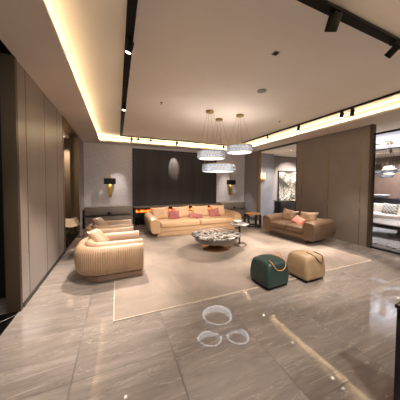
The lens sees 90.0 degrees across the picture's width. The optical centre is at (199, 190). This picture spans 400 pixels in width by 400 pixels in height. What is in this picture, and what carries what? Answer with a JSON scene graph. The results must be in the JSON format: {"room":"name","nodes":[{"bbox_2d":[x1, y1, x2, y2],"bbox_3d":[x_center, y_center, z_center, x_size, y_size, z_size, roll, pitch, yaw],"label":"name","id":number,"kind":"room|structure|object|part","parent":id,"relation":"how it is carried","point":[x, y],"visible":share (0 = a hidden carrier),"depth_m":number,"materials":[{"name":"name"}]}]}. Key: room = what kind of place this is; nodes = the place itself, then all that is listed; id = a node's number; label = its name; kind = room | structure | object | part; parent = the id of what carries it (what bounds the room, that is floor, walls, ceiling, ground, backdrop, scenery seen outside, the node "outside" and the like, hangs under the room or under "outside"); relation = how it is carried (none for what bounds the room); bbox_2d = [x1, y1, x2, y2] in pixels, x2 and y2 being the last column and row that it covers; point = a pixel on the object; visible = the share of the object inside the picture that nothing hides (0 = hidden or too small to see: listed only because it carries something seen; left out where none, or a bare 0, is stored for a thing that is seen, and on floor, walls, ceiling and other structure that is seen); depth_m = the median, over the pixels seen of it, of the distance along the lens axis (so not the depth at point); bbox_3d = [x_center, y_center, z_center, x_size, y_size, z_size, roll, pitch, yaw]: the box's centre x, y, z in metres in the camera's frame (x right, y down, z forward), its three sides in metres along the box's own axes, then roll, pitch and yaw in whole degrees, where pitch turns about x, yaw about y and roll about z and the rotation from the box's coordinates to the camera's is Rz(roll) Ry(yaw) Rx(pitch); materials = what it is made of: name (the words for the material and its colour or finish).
{"room":"living room","nodes":[
{"label":"living room","id":0,"kind":"room"},
{"bbox_2d":[0,110,5,297],"bbox_3d":[-3.385,-0.338,2.018,2.495,3.300,0.100,-1,2,-22],"label":"wall","id":1,"kind":"structure","parent":0,"point":[2,248],"depth_m":2.41,"materials":[{"name":"black"}]},
{"bbox_2d":[16,59,64,302],"bbox_3d":[-2.399,-0.084,3.059,0.118,2.730,1.950,-1,2,-22],"label":"wall","id":2,"kind":"structure","parent":0,"point":[39,121],"depth_m":2.72,"materials":[{"name":"brown wood"}]},
{"bbox_2d":[0,40,22,313],"bbox_3d":[-2.013,-0.310,2.128,0.123,3.250,0.050,-1,2,-22],"label":"door frame","id":3,"kind":"structure","parent":2,"relation":"attached to","point":[10,175],"depth_m":2.12,"materials":[{"name":"brown metal"}]},
{"bbox_2d":[23,250,64,306],"bbox_3d":[-2.355,1.254,3.143,0.012,0.050,1.920,-1,2,-22],"label":"baseboard","id":4,"kind":"structure","parent":2,"relation":"attached to","point":[33,292],"depth_m":2.77,"materials":[{"name":"black metal"}]},
{"bbox_2d":[62,116,79,252],"bbox_3d":[-3.148,-0.148,4.766,0.212,2.730,1.780,-1,2,-22],"label":"door","id":5,"kind":"structure","parent":2,"relation":"in","point":[66,127],"depth_m":5.51,"materials":[{"name":"brown wood"}]},
{"bbox_2d":[64,138,70,229],"bbox_3d":[-4.633,-0.189,5.709,1.810,2.730,0.100,-1,2,-22],"label":"wall","id":6,"kind":"structure","parent":0,"point":[66,140],"depth_m":5.94,"materials":[{"name":"brown wood"}]},
{"bbox_2d":[79,137,84,231],"bbox_3d":[-3.666,-0.194,6.001,0.200,2.730,0.900,-1,2,-22],"label":"wall","id":7,"kind":"structure","parent":0,"point":[81,155],"depth_m":6.03,"materials":[{"name":"grey paint"}]},
{"bbox_2d":[83,142,244,223],"bbox_3d":[-0.949,-0.237,7.661,6.490,2.730,0.210,-1,2,-22],"label":"wall","id":8,"kind":"structure","parent":0,"point":[144,175],"depth_m":7.24,"materials":[{"name":"grey paint"}]},
{"bbox_2d":[104,176,115,196],"bbox_3d":[-2.999,-0.178,6.665,0.360,0.780,0.165,-1,2,-22],"label":"wall sconce","id":9,"kind":"object","parent":8,"relation":"attached to","point":[110,181],"visible":1,"depth_m":6.64,"materials":[{"name":"gold metal"}]},
{"bbox_3d":[-2.991,-0.325,6.644,0.360,0.195,0.130,-1,2,-22],"label":"lamp shade","id":10,"kind":"part","parent":9,"relation":"part of","materials":[{"name":"black fabric"}]},
{"bbox_3d":[-0.847,-0.186,7.624,3.270,2.630,0.060,-1,2,-22],"label":"wood panel","id":11,"kind":"part","parent":8,"relation":"part of","materials":[{"name":"black wood"}]},
{"bbox_2d":[227,177,235,194],"bbox_3d":[1.307,-0.218,8.448,0.360,0.780,0.165,-1,2,-22],"label":"wall sconce","id":12,"kind":"object","parent":8,"relation":"attached to","point":[230,182],"visible":1,"depth_m":8.42,"materials":[{"name":"gold metal"}]},
{"bbox_3d":[1.314,-0.365,8.426,0.360,0.195,0.130,-1,2,-22],"label":"lamp shade","id":13,"kind":"part","parent":12,"relation":"part of","materials":[{"name":"black fabric"}]},
{"bbox_2d":[0,213,399,399],"bbox_3d":[2.971,1.320,4.096,15.800,0.106,10.000,-1,2,-22],"label":"floor","id":14,"kind":"structure","parent":0,"point":[333,336],"depth_m":1.77,"materials":[{"name":"stone"}]},
{"bbox_2d":[0,311,18,335],"bbox_3d":[-1.463,1.366,0.701,0.190,0.006,3.120,-1,2,-22],"label":"threshold","id":15,"kind":"object","parent":14,"relation":"on","point":[5,319],"visible":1,"depth_m":2.04,"materials":[{"name":"black stone"}]},
{"bbox_2d":[65,217,79,235],"bbox_3d":[-3.384,0.954,5.251,0.400,0.488,0.380,-2,3,-42],"label":"lounge chair","id":16,"kind":"object","parent":14,"relation":"on","point":[73,222],"visible":0.76,"depth_m":5.32,"materials":[{"name":"beige fabric"}]},
{"bbox_3d":[-3.384,0.822,5.247,0.400,0.224,0.380,-2,3,-42],"label":"shell seat","id":17,"kind":"part","parent":16,"relation":"part of","materials":[{"name":"beige fabric"}]},
{"bbox_2d":[84,205,131,226],"bbox_3d":[-2.969,0.826,6.551,1.380,0.660,0.477,-1,2,-22],"label":"sideboard","id":18,"kind":"object","parent":14,"relation":"on","point":[111,212],"visible":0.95,"depth_m":6.37,"materials":[{"name":"grey paint"}]},
{"bbox_2d":[84,205,131,208],"bbox_3d":[-2.972,0.509,6.550,1.380,0.025,0.455,-1,2,-22],"label":"countertop","id":19,"kind":"structure","parent":18,"relation":"on","point":[110,206],"depth_m":6.44,"materials":[{"name":"grey stone"}]},
{"bbox_3d":[-2.894,0.917,6.372,1.340,0.352,0.022,-1,2,-22],"label":"drawer","id":20,"kind":"part","parent":18,"relation":"part of","materials":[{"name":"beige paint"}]},
{"bbox_3d":[-2.893,0.678,6.364,1.340,0.270,0.022,-1,2,-22],"label":"drawer","id":21,"kind":"part","parent":18,"relation":"part of","materials":[{"name":"beige paint"}]},
{"bbox_2d":[133,203,219,224],"bbox_3d":[-0.771,0.816,7.463,3.240,0.640,0.355,-1,2,-22],"label":"fireplace","id":22,"kind":"object","parent":14,"relation":"on","point":[139,210],"visible":0.35,"depth_m":6.98,"materials":[{"name":"stone"}]},
{"bbox_2d":[217,201,245,217],"bbox_3d":[1.308,0.787,8.322,1.140,0.660,0.477,-1,2,-22],"label":"sideboard","id":23,"kind":"object","parent":14,"relation":"on","point":[238,206],"visible":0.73,"depth_m":8.17,"materials":[{"name":"grey paint"}]},
{"bbox_2d":[217,201,245,202],"bbox_3d":[1.306,0.469,8.321,1.140,0.025,0.455,-1,2,-22],"label":"countertop","id":24,"kind":"structure","parent":23,"relation":"on","point":[230,201],"depth_m":8.19,"materials":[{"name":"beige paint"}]},
{"bbox_3d":[1.385,0.639,8.134,1.100,0.270,0.022,-1,2,-22],"label":"drawer","id":25,"kind":"part","parent":23,"relation":"part of","materials":[{"name":"beige paint"}]},
{"bbox_3d":[1.383,0.878,8.143,1.100,0.352,0.022,-1,2,-22],"label":"drawer","id":26,"kind":"part","parent":23,"relation":"part of","materials":[{"name":"beige paint"}]},
{"bbox_2d":[113,225,371,321],"bbox_3d":[0.492,1.243,4.448,4.390,0.010,3.447,-1,2,-22],"label":"area rug","id":27,"kind":"object","parent":14,"relation":"on","point":[177,272],"visible":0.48,"depth_m":3.27,"materials":[{"name":"carpet"}]},
{"bbox_2d":[83,219,132,238],"bbox_3d":[-1.961,0.959,4.314,0.940,0.545,0.939,-1,2,-22],"label":"armchair","id":28,"kind":"object","parent":27,"relation":"on","point":[113,226],"visible":0.44,"depth_m":4.04,"materials":[{"name":"beige fabric"}]},
{"bbox_2d":[92,217,107,225],"bbox_3d":[-2.143,0.718,4.337,0.271,0.295,0.372,0,2,-5],"label":"throw cushion","id":29,"kind":"object","parent":28,"relation":"on","point":[99,221],"visible":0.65,"depth_m":4.21,"materials":[{"name":"beige fabric"}]},
{"bbox_2d":[74,230,143,281],"bbox_3d":[-1.435,1.001,3.190,0.940,0.545,0.939,-1,2,-22],"label":"armchair","id":30,"kind":"object","parent":27,"relation":"on","point":[121,257],"visible":0.9,"depth_m":2.83,"materials":[{"name":"beige leather"}]},
{"bbox_2d":[87,228,109,241],"bbox_3d":[-1.622,0.760,3.222,0.271,0.295,0.372,0,2,-5],"label":"throw cushion","id":31,"kind":"object","parent":30,"relation":"on","point":[96,235],"visible":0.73,"depth_m":3.10,"materials":[{"name":"beige fabric"}]},
{"bbox_2d":[144,209,240,236],"bbox_3d":[-0.182,0.915,6.056,2.800,0.529,1.020,-1,2,-22],"label":"sofa","id":32,"kind":"object","parent":27,"relation":"on","point":[182,225],"visible":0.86,"depth_m":5.53,"materials":[{"name":"beige leather"}]},
{"bbox_3d":[-1.341,0.873,5.585,0.300,0.415,1.000,-1,2,-22],"label":"arm","id":33,"kind":"part","parent":32,"relation":"part of","materials":[{"name":"beige leather"}]},
{"bbox_2d":[150,206,168,218],"bbox_3d":[-1.153,0.647,5.807,0.552,0.370,0.260,-1,2,-23],"label":"cushion","id":34,"kind":"object","parent":32,"relation":"on","point":[160,213],"visible":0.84,"depth_m":5.73,"materials":[{"name":"beige fabric"}]},
{"bbox_2d":[169,210,179,218],"bbox_3d":[-0.741,0.695,5.781,0.359,0.290,0.198,-1,2,-25],"label":"throw cushion","id":35,"kind":"object","parent":32,"relation":"on","point":[172,214],"visible":0.92,"depth_m":5.72,"materials":[{"name":"pink fabric"}]},
{"bbox_2d":[159,217,199,227],"bbox_3d":[-0.654,0.869,5.740,1.106,0.168,0.800,-1,2,-22],"label":"seat cushion","id":36,"kind":"object","parent":32,"relation":"on","point":[182,222],"depth_m":5.45,"materials":[{"name":"beige leather"}]},
{"bbox_2d":[172,206,189,216],"bbox_3d":[-0.552,0.641,6.056,0.550,0.367,0.260,-1,2,-24],"label":"cushion","id":37,"kind":"object","parent":32,"relation":"on","point":[183,211],"visible":0.73,"depth_m":5.98,"materials":[{"name":"beige fabric"}]},
{"bbox_2d":[189,213,202,218],"bbox_3d":[-0.113,0.753,5.938,0.426,0.164,0.267,0,2,-12],"label":"throw cushion","id":38,"kind":"object","parent":32,"relation":"on","point":[192,215],"visible":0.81,"depth_m":5.86,"materials":[{"name":"pink fabric"}]},
{"bbox_3d":[-0.183,0.995,6.059,2.440,0.130,0.920,-1,2,-22],"label":"seat frame","id":39,"kind":"part","parent":32,"relation":"part of","materials":[{"name":"beige leather"}]},
{"bbox_2d":[192,205,208,215],"bbox_3d":[0.020,0.636,6.293,0.541,0.353,0.260,0,2,-21],"label":"cushion","id":40,"kind":"object","parent":32,"relation":"on","point":[203,210],"visible":0.8,"depth_m":6.22,"materials":[{"name":"beige fabric"}]},
{"bbox_2d":[208,208,219,215],"bbox_3d":[0.440,0.679,6.274,0.397,0.288,0.196,0,2,-21],"label":"throw cushion","id":41,"kind":"object","parent":32,"relation":"on","point":[212,212],"visible":0.91,"depth_m":6.22,"materials":[{"name":"pink fabric"}]},
{"bbox_2d":[198,215,233,224],"bbox_3d":[0.375,0.860,6.166,1.106,0.168,0.800,-1,2,-22],"label":"seat cushion","id":42,"kind":"object","parent":32,"relation":"on","point":[222,219],"depth_m":5.85,"materials":[{"name":"beige leather"}]},
{"bbox_2d":[210,205,224,214],"bbox_3d":[0.576,0.631,6.519,0.547,0.365,0.261,-1,2,-23],"label":"cushion","id":43,"kind":"object","parent":32,"relation":"on","point":[220,207],"visible":0.61,"depth_m":6.46,"materials":[{"name":"beige fabric"}]},
{"bbox_3d":[0.969,0.851,6.542,0.300,0.415,1.000,-1,2,-22],"label":"arm","id":44,"kind":"part","parent":32,"relation":"part of","materials":[{"name":"beige leather"}]},
{"bbox_2d":[191,227,240,251],"bbox_3d":[0.347,1.075,4.375,1.080,0.332,1.080,-1,2,-22],"label":"coffee table","id":45,"kind":"object","parent":27,"relation":"on","point":[214,239],"visible":1,"depth_m":4.15,"materials":[{"name":"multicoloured stone"}]},
{"bbox_2d":[230,222,249,246],"bbox_3d":[0.912,0.991,4.617,0.444,0.490,0.444,-1,2,-22],"label":"side table","id":46,"kind":"object","parent":27,"relation":"on","point":[240,244],"visible":0.91,"depth_m":4.59,"materials":[{"name":"silver metal"}]},
{"bbox_3d":[0.911,1.226,4.625,0.330,0.020,0.330,-1,2,-22],"label":"plate","id":47,"kind":"part","parent":46,"relation":"part of","materials":[{"name":"brown metal"}]},
{"bbox_2d":[244,212,261,227],"bbox_3d":[1.736,0.951,6.625,0.456,0.455,0.376,0,2,-10],"label":"side table","id":48,"kind":"object","parent":27,"relation":"on","point":[245,213],"visible":0.84,"depth_m":6.48,"materials":[{"name":"brown wood"}]},
{"bbox_3d":[1.738,0.751,6.618,0.430,0.055,0.360,0,2,-10],"label":"seat","id":49,"kind":"part","parent":48,"relation":"part of","materials":[{"name":"brown wood"}]},
{"bbox_2d":[250,252,288,289],"bbox_3d":[0.981,1.085,2.819,0.404,0.423,0.402,-1,2,-25],"label":"pouf","id":50,"kind":"object","parent":27,"relation":"on","point":[270,271],"visible":1,"depth_m":2.69,"materials":[{"name":"green leather"}]},
{"bbox_3d":[0.976,1.282,2.835,0.360,0.030,0.330,-1,2,-25],"label":"foot plate","id":51,"kind":"part","parent":50,"relation":"part of","materials":[{"name":"green leather"}]},
{"bbox_2d":[263,213,335,243],"bbox_3d":[2.544,0.948,5.301,0.940,0.545,1.490,-1,2,-30],"label":"loveseat","id":52,"kind":"object","parent":27,"relation":"on","point":[320,229],"visible":0.82,"depth_m":4.84,"materials":[{"name":"beige leather"}]},
{"bbox_3d":[2.249,0.873,5.821,0.920,0.435,0.290,-1,2,-30],"label":"arm","id":53,"kind":"part","parent":52,"relation":"part of","materials":[{"name":"beige leather"}]},
{"bbox_2d":[271,220,292,229],"bbox_3d":[2.333,0.895,5.441,0.720,0.168,0.451,-1,2,-30],"label":"seat cushion","id":54,"kind":"object","parent":52,"relation":"on","point":[275,224],"depth_m":5.27,"materials":[{"name":"beige leather"}]},
{"bbox_3d":[2.544,1.035,5.304,0.840,0.130,1.130,-1,2,-30],"label":"seat frame","id":55,"kind":"part","parent":52,"relation":"part of","materials":[{"name":"beige leather"}]},
{"bbox_2d":[281,208,298,220],"bbox_3d":[2.495,0.693,5.611,0.244,0.385,0.497,-1,2,-27],"label":"cushion","id":56,"kind":"object","parent":52,"relation":"on","point":[287,214],"visible":0.8,"depth_m":5.54,"materials":[{"name":"beige fabric"}]},
{"bbox_2d":[285,223,302,232],"bbox_3d":[2.566,0.910,5.046,0.720,0.168,0.451,-1,2,-30],"label":"seat cushion","id":57,"kind":"object","parent":52,"relation":"on","point":[289,227],"depth_m":4.89,"materials":[{"name":"beige leather"}]},
{"bbox_2d":[290,215,306,223],"bbox_3d":[2.527,0.769,5.145,0.203,0.261,0.370,0,2,-15],"label":"throw cushion","id":58,"kind":"object","parent":52,"relation":"on","point":[298,220],"visible":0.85,"depth_m":5.09,"materials":[{"name":"pink fabric"}]},
{"bbox_2d":[300,211,318,221],"bbox_3d":[2.776,0.706,5.138,0.243,0.364,0.483,-1,2,-32],"label":"cushion","id":59,"kind":"object","parent":52,"relation":"on","point":[309,216],"visible":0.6,"depth_m":5.04,"materials":[{"name":"beige fabric"}]},
{"bbox_3d":[2.858,0.912,4.787,0.920,0.435,0.290,-1,2,-30],"label":"arm","id":60,"kind":"part","parent":52,"relation":"part of","materials":[{"name":"beige leather"}]},
{"bbox_2d":[287,250,324,282],"bbox_3d":[1.600,1.101,3.025,0.425,0.384,0.398,-1,2,-24],"label":"pouf","id":61,"kind":"object","parent":27,"relation":"on","point":[307,266],"visible":0.97,"depth_m":2.89,"materials":[{"name":"beige leather"}]},
{"bbox_3d":[1.596,1.278,3.037,0.360,0.030,0.330,-1,2,-24],"label":"foot plate","id":62,"kind":"part","parent":61,"relation":"part of","materials":[{"name":"black metal"}]},
{"bbox_2d":[274,200,294,212],"bbox_3d":[4.339,0.767,9.407,1.860,0.655,0.440,-1,2,-22],"label":"console table","id":63,"kind":"object","parent":14,"relation":"on","point":[279,205],"visible":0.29,"depth_m":9.05,"materials":[{"name":"black wood"}]},
{"bbox_3d":[4.002,0.746,9.044,0.860,0.480,0.012,-1,2,-22],"label":"door","id":64,"kind":"part","parent":63,"relation":"part of","materials":[{"name":"black wood"}]},
{"bbox_2d":[372,227,399,249],"bbox_3d":[5.296,1.251,4.948,2.250,0.010,3.800,-1,2,-22],"label":"patterned rug","id":65,"kind":"object","parent":14,"relation":"on","point":[379,234],"visible":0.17,"depth_m":5.19,"materials":[{"name":"carpet"}]},
{"bbox_2d":[373,218,399,238],"bbox_3d":[5.371,1.042,5.351,1.200,0.380,1.500,-1,2,-22],"label":"coffee table","id":66,"kind":"object","parent":65,"relation":"on","point":[390,223],"visible":0.78,"depth_m":5.37,"materials":[{"name":"stone"}]},
{"bbox_2d":[373,203,399,219],"bbox_3d":[6.433,0.845,6.271,0.930,0.740,2.880,-1,2,-22],"label":"sofa","id":67,"kind":"object","parent":14,"relation":"on","point":[378,207],"visible":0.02,"depth_m":6.58,"materials":[{"name":"white fabric"}]},
{"bbox_2d":[373,211,399,219],"bbox_3d":[6.065,0.819,6.832,0.680,0.170,1.240,-1,2,-22],"label":"seat cushion","id":68,"kind":"object","parent":67,"relation":"on","point":[376,214],"depth_m":6.41,"materials":[{"name":"white fabric"}]},
{"bbox_2d":[381,203,399,214],"bbox_3d":[6.186,0.576,6.505,0.218,0.358,0.453,0,2,-20],"label":"throw cushion","id":69,"kind":"object","parent":67,"relation":"on","point":[387,208],"visible":1,"depth_m":6.44,"materials":[{"name":"fabric"}]},
{"bbox_2d":[374,197,399,203],"bbox_3d":[7.258,0.729,7.583,0.480,0.890,2.440,-1,2,-22],"label":"console table","id":70,"kind":"object","parent":14,"relation":"on","point":[376,200],"visible":0.13,"depth_m":7.56,"materials":[{"name":"black wood"}]},
{"bbox_2d":[374,194,389,197],"bbox_3d":[7.127,0.207,7.888,0.560,0.130,0.560,-1,2,-22],"label":"sculpture","id":71,"kind":"object","parent":70,"relation":"on","point":[375,195],"visible":0.85,"depth_m":7.76,"materials":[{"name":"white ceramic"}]},
{"bbox_2d":[393,302,399,399],"bbox_3d":[1.397,1.014,1.093,0.444,0.712,0.354,-1,2,-22],"label":"pedestal","id":72,"kind":"object","parent":14,"relation":"on","point":[396,395],"visible":1,"depth_m":1.15,"materials":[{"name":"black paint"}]},
{"bbox_2d":[0,0,399,157],"bbox_3d":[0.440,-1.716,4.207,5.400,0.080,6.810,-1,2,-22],"label":"ceiling","id":73,"kind":"structure","parent":0,"point":[192,57],"depth_m":2.55,"materials":[{"name":"paint"}]},
{"bbox_2d":[120,0,137,135],"bbox_3d":[-1.419,-1.653,3.732,0.080,0.030,5.570,-1,2,-22],"label":"ceiling track","id":74,"kind":"object","parent":73,"relation":"attached to","point":[131,4],"visible":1,"depth_m":2.31,"materials":[{"name":"black metal"}]},
{"bbox_2d":[122,102,125,111],"bbox_3d":[-1.414,-1.562,3.720,0.072,0.153,0.100,0,2,1],"label":"track spotlight","id":75,"kind":"object","parent":74,"relation":"attached to","point":[123,104],"visible":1,"depth_m":3.70,"materials":[{"name":"black metal"}]},
{"bbox_2d":[124,37,133,54],"bbox_3d":[-0.734,-1.501,2.078,0.098,0.152,0.072,0,2,-2],"label":"track spotlight","id":76,"kind":"object","parent":74,"relation":"attached to","point":[130,44],"visible":1,"depth_m":2.05,"materials":[{"name":"black metal"}]},
{"bbox_2d":[123,135,226,145],"bbox_3d":[-0.588,-1.767,7.121,4.210,0.030,0.060,-1,2,-22],"label":"ceiling track","id":77,"kind":"object","parent":73,"relation":"attached to","point":[123,135],"visible":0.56,"depth_m":6.92,"materials":[{"name":"black metal"}]},
{"bbox_2d":[197,110,224,159],"bbox_3d":[0.235,-1.177,4.191,0.582,0.998,0.582,-1,2,-34],"label":"ring chandelier","id":78,"kind":"object","parent":73,"relation":"hanging from","point":[207,154],"visible":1,"depth_m":4.03,"materials":[{"name":"white glass"}]},
{"bbox_3d":[0.233,-0.757,4.206,0.558,0.157,0.558,-1,2,-22],"label":"ring frame","id":79,"kind":"part","parent":78,"relation":"part of","materials":[{"name":"white glass"}]},
{"bbox_2d":[202,154,234,172],"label":"ring chandelier","id":80,"kind":"object","parent":73,"relation":"hanging from","point":[218,167],"depth_m":4.37,"materials":[{"name":"white glass"}]},
{"bbox_3d":[0.430,-0.537,4.675,0.748,0.172,0.748,-1,2,-22],"label":"ring frame","id":81,"kind":"part","parent":80,"relation":"part of","materials":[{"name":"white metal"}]},
{"bbox_2d":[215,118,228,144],"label":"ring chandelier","id":82,"kind":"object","parent":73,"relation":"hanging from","point":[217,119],"depth_m":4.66,"materials":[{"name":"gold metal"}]},
{"bbox_2d":[226,114,252,154],"bbox_3d":[0.882,-1.268,4.456,0.582,0.828,0.582,-1,2,-22],"label":"ring chandelier","id":83,"kind":"object","parent":73,"relation":"hanging from","point":[246,148],"visible":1,"depth_m":4.30,"materials":[{"name":"glass"}]},
{"bbox_3d":[0.880,-0.933,4.467,0.558,0.157,0.558,-1,2,-22],"label":"ring frame","id":84,"kind":"part","parent":83,"relation":"part of","materials":[{"name":"glass"}]},
{"bbox_2d":[98,100,399,149],"bbox_3d":[0.439,-1.591,4.212,5.440,0.170,6.850,-1,2,-22],"label":"cove","id":85,"kind":"object","parent":73,"relation":"attached to","point":[110,138],"visible":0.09,"depth_m":6.04,"materials":[{"name":"paint"}]},
{"bbox_2d":[101,104,399,148],"bbox_3d":[0.439,-1.588,4.212,5.360,0.014,6.770,-1,2,-22],"label":"light strip","id":86,"kind":"object","parent":85,"relation":"attached to","point":[399,104],"visible":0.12,"depth_m":5.41,"materials":[{"name":"yellow"}]},
{"bbox_2d":[257,89,266,92],"bbox_3d":[1.012,-1.633,3.272,0.150,0.011,0.150,-1,2,-22],"label":"ceiling speaker","id":87,"kind":"object","parent":73,"relation":"attached to","point":[259,90],"visible":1,"depth_m":3.27,"materials":[{"name":"grey paint"}]},
{"bbox_2d":[271,50,279,55],"bbox_3d":[0.882,-1.605,2.331,0.070,0.006,0.070,-1,2,-22],"label":"recessed light","id":88,"kind":"object","parent":73,"relation":"in","point":[275,53],"visible":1,"depth_m":2.33,"materials":[{"name":"grey paint"}]},
{"bbox_2d":[239,91,399,144],"bbox_3d":[2.406,-1.689,5.315,0.060,0.030,5.570,-1,2,-22],"label":"ceiling track","id":89,"kind":"object","parent":73,"relation":"attached to","point":[397,92],"visible":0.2,"depth_m":4.21,"materials":[{"name":"black metal"}]},
{"bbox_2d":[339,111,343,118],"bbox_3d":[2.908,-1.552,4.104,0.103,0.153,0.072,-1,3,-37],"label":"track spotlight","id":90,"kind":"object","parent":89,"relation":"attached to","point":[341,112],"visible":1,"depth_m":4.08,"materials":[{"name":"black metal"}]},
{"bbox_2d":[350,108,354,115],"bbox_3d":[2.985,-1.546,3.920,0.072,0.151,0.095,1,2,13],"label":"track spotlight","id":91,"kind":"object","parent":89,"relation":"attached to","point":[352,111],"visible":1,"depth_m":3.90,"materials":[{"name":"black metal"}]},
{"bbox_2d":[297,0,399,49],"bbox_3d":[1.569,-1.574,1.913,4.210,0.030,0.080,-1,2,-22],"label":"ceiling track","id":92,"kind":"object","parent":73,"relation":"attached to","point":[326,7],"visible":1,"depth_m":1.84,"materials":[{"name":"black metal"}]},
{"bbox_2d":[324,10,342,31],"bbox_3d":[1.167,-1.475,1.752,0.100,0.162,0.152,0,2,-3],"label":"track spotlight","id":93,"kind":"object","parent":92,"relation":"attached to","point":[334,18],"visible":1,"depth_m":1.72,"materials":[{"name":"black metal"}]},
{"bbox_2d":[384,41,399,58],"bbox_3d":[2.035,-1.490,2.110,0.072,0.149,0.138,-1,2,-22],"label":"track spotlight","id":94,"kind":"object","parent":92,"relation":"attached to","point":[395,47],"visible":1,"depth_m":2.09,"materials":[{"name":"black metal"}]},
{"bbox_2d":[375,143,382,173],"bbox_3d":[5.897,-1.072,6.649,0.332,0.980,0.332,-1,2,-22],"label":"crystal pendant","id":95,"kind":"object","parent":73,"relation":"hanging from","point":[376,171],"visible":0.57,"depth_m":6.57,"materials":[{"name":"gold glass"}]},
{"bbox_2d":[379,140,393,177],"bbox_3d":[5.807,-0.982,6.214,0.332,1.130,0.332,-1,2,-22],"label":"crystal pendant","id":96,"kind":"object","parent":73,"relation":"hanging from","point":[386,142],"visible":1,"depth_m":6.15,"materials":[{"name":"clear glass"}]},
{"bbox_2d":[382,141,395,173],"bbox_3d":[6.019,-1.051,6.354,0.332,1.000,0.332,-1,2,-22],"label":"crystal pendant","id":97,"kind":"object","parent":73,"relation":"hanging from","point":[392,142],"visible":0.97,"depth_m":6.28,"materials":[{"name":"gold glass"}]},
{"bbox_2d":[382,143,395,168],"bbox_3d":[6.205,-1.142,6.557,0.332,0.830,0.332,-1,2,-22],"label":"crystal pendant","id":98,"kind":"object","parent":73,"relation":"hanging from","point":[387,166],"visible":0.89,"depth_m":6.47,"materials":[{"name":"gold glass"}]},
{"bbox_2d":[244,151,257,218],"bbox_3d":[2.183,-0.248,8.422,0.120,2.730,0.900,-1,2,-22],"label":"wall","id":99,"kind":"structure","parent":0,"point":[251,160],"depth_m":8.36,"materials":[{"name":"brown paint"}]},
{"bbox_2d":[257,151,260,218],"bbox_3d":[2.360,-0.232,7.994,0.150,2.730,0.028,-1,2,-22],"label":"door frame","id":100,"kind":"structure","parent":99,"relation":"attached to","point":[259,153],"depth_m":7.98,"materials":[{"name":"brown wood"}]},
{"bbox_2d":[260,153,273,215],"bbox_3d":[2.816,-0.281,9.036,0.880,2.760,0.450,-1,2,-22],"label":"wall","id":101,"kind":"structure","parent":0,"point":[267,160],"depth_m":8.86,"materials":[{"name":"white paint"}]},
{"bbox_2d":[273,156,295,212],"bbox_3d":[5.196,-0.313,10.318,6.900,2.760,0.100,-1,2,-22],"label":"wall","id":102,"kind":"structure","parent":0,"point":[281,163],"depth_m":9.68,"materials":[{"name":"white paint"}]},
{"bbox_2d":[277,171,295,199],"bbox_3d":[4.485,-0.164,9.948,1.560,1.640,0.040,-1,2,-22],"label":"framed picture","id":103,"kind":"object","parent":102,"relation":"attached to","point":[286,180],"visible":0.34,"depth_m":9.85,"materials":[{"name":"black paper"}]},
{"bbox_2d":[296,125,369,246],"bbox_3d":[3.441,-0.135,5.379,0.124,2.730,1.950,-1,2,-22],"label":"wall","id":104,"kind":"structure","parent":0,"point":[332,180],"depth_m":5.06,"materials":[{"name":"brown wood"}]},
{"bbox_2d":[259,142,296,151],"bbox_3d":[2.724,-1.546,7.085,0.140,0.035,1.805,-1,2,-22],"label":"trim","id":105,"kind":"structure","parent":104,"relation":"attached to","point":[293,143],"depth_m":7.01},
{"bbox_2d":[295,144,296,210],"bbox_3d":[3.076,-0.169,6.293,0.160,2.730,0.020,-1,2,-22],"label":"trim","id":106,"kind":"structure","parent":104,"relation":"attached to","point":[296,144],"depth_m":6.24,"materials":[{"name":"brown wood"}]},
{"bbox_2d":[366,124,376,247],"bbox_3d":[3.818,-0.101,4.456,0.135,2.730,0.045,-1,2,-22],"label":"post","id":107,"kind":"object","parent":104,"relation":"attached to","point":[372,153],"visible":0.93,"depth_m":4.43,"materials":[{"name":"brown metal"}]},
{"bbox_2d":[374,156,399,198],"bbox_3d":[10.250,-0.171,7.002,0.100,2.760,9.900,-1,2,-22],"label":"wall","id":108,"kind":"structure","parent":0,"point":[386,186],"depth_m":9.65,"materials":[{"name":"paint"}]},
{"bbox_3d":[5.577,0.055,0.255,0.140,2.730,1.000,-1,2,-22],"label":"wall","id":109,"kind":"structure","parent":0,"visible":0},
{"bbox_2d":[370,128,399,254],"bbox_3d":[4.609,0.069,2.581,0.070,2.530,4.035,-1,2,-22],"label":"window","id":110,"kind":"structure","parent":109,"relation":"in","point":[394,130],"depth_m":4.24,"materials":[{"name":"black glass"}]}
]}

